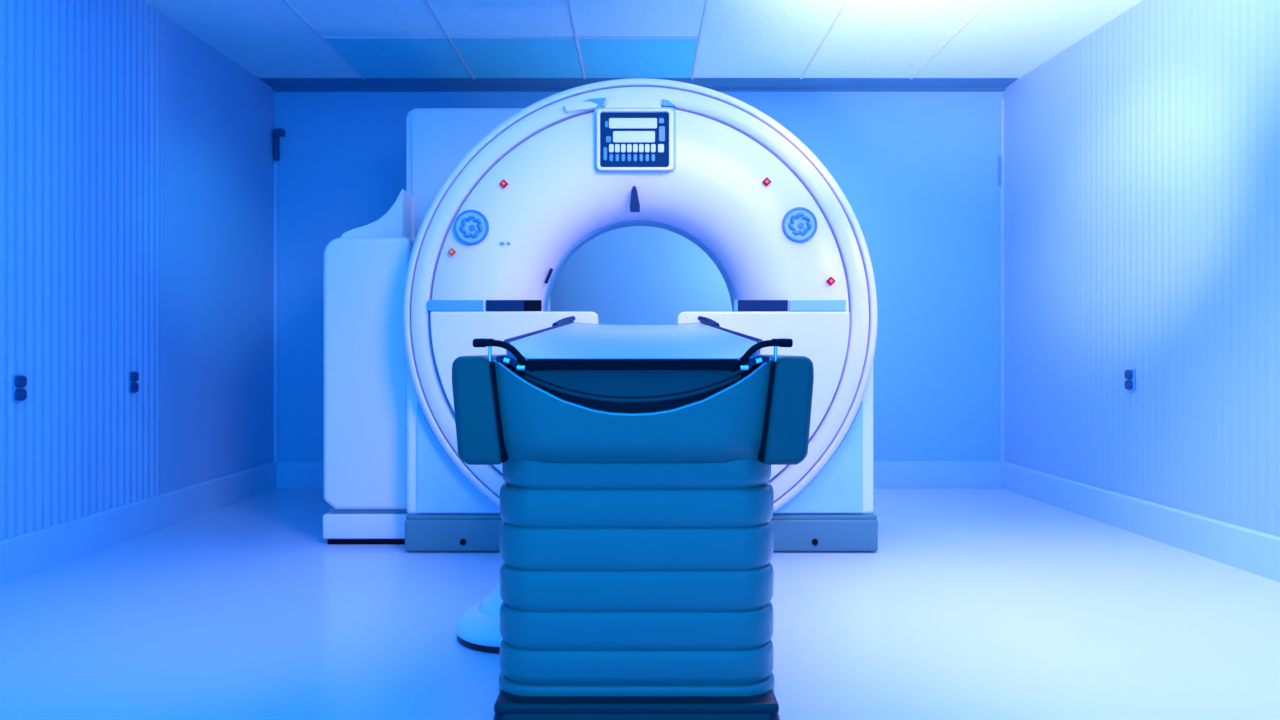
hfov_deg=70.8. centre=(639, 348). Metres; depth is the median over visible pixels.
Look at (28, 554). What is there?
baseboard
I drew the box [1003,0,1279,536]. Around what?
wall
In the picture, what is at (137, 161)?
wall
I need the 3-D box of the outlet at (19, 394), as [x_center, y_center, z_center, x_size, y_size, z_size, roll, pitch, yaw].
[-2.423,0.179,3.520,0.014,0.044,0.056,0,0,0]
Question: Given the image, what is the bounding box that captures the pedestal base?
[455,581,502,652]
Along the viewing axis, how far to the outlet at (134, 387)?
4.26 m
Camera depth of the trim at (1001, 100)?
5.82 m
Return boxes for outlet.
[14,376,26,386]
[14,389,26,399]
[130,372,138,380]
[130,383,138,391]
[1124,370,1132,378]
[1124,381,1132,388]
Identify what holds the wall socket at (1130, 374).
attached to the wall at (1142, 157)
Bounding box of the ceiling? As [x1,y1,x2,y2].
[143,0,1142,79]
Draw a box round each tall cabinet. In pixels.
[323,189,414,543]
[406,108,549,311]
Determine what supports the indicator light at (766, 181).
attached to the scanner
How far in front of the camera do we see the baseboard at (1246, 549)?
4.22 m
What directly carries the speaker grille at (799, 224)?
attached to the scanner
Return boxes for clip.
[998,156,1000,185]
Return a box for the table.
[452,316,813,719]
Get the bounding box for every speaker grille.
[454,210,488,244]
[782,207,816,241]
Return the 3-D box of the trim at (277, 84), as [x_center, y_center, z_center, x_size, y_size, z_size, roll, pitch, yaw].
[-0.006,-1.680,5.725,4.727,0.020,0.230,0,0,0]
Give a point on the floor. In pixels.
(970, 603)
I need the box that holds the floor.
[0,488,1279,719]
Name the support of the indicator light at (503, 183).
attached to the scanner
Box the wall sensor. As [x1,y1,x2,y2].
[274,128,284,160]
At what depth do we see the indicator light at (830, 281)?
3.90 m
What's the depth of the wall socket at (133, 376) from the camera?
4.25 m
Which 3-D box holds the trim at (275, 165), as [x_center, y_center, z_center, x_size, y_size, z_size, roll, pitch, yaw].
[-2.360,-0.235,5.831,0.024,1.930,0.018,0,0,0]
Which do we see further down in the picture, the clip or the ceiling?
the clip
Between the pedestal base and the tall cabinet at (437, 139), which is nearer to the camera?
the pedestal base
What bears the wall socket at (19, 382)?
attached to the wall at (137, 161)
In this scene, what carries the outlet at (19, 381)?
attached to the wall socket at (19, 382)
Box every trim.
[260,78,1017,91]
[274,164,277,461]
[1000,99,1003,461]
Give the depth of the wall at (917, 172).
5.84 m
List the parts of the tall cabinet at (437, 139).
door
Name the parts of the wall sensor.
sensor stem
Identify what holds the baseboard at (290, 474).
attached to the wall at (917, 172)
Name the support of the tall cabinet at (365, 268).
on the floor
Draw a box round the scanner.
[402,78,877,551]
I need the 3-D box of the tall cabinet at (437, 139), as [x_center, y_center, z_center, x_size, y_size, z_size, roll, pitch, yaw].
[-0.924,-0.211,5.287,0.722,2.223,0.725,0,0,0]
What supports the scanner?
on the floor
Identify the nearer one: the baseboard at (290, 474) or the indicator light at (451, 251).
the indicator light at (451, 251)
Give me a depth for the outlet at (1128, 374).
4.44 m
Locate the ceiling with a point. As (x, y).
(363, 39)
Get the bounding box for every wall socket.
[12,375,26,401]
[128,371,138,392]
[1124,369,1135,390]
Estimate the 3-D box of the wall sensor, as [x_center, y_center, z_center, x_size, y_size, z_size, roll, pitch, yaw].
[-2.328,-1.319,5.809,0.059,0.198,0.058,0,0,0]
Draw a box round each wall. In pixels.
[0,0,274,539]
[275,92,1002,460]
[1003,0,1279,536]
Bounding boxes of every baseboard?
[0,462,276,586]
[276,461,1001,487]
[1001,462,1279,581]
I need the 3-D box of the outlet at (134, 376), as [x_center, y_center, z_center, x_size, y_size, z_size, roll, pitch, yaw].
[-2.400,0.131,4.270,0.014,0.044,0.056,0,0,0]
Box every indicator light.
[448,248,455,255]
[499,179,507,187]
[762,177,770,185]
[826,277,834,285]
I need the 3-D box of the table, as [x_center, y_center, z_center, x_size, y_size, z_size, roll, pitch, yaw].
[-0.014,0.383,2.781,0.703,1.034,2.119,0,0,0]
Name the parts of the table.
release lever, handle, lever knob, rail, rail, lever knob, handle, release lever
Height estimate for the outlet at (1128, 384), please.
0.044 m
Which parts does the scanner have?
panel, panel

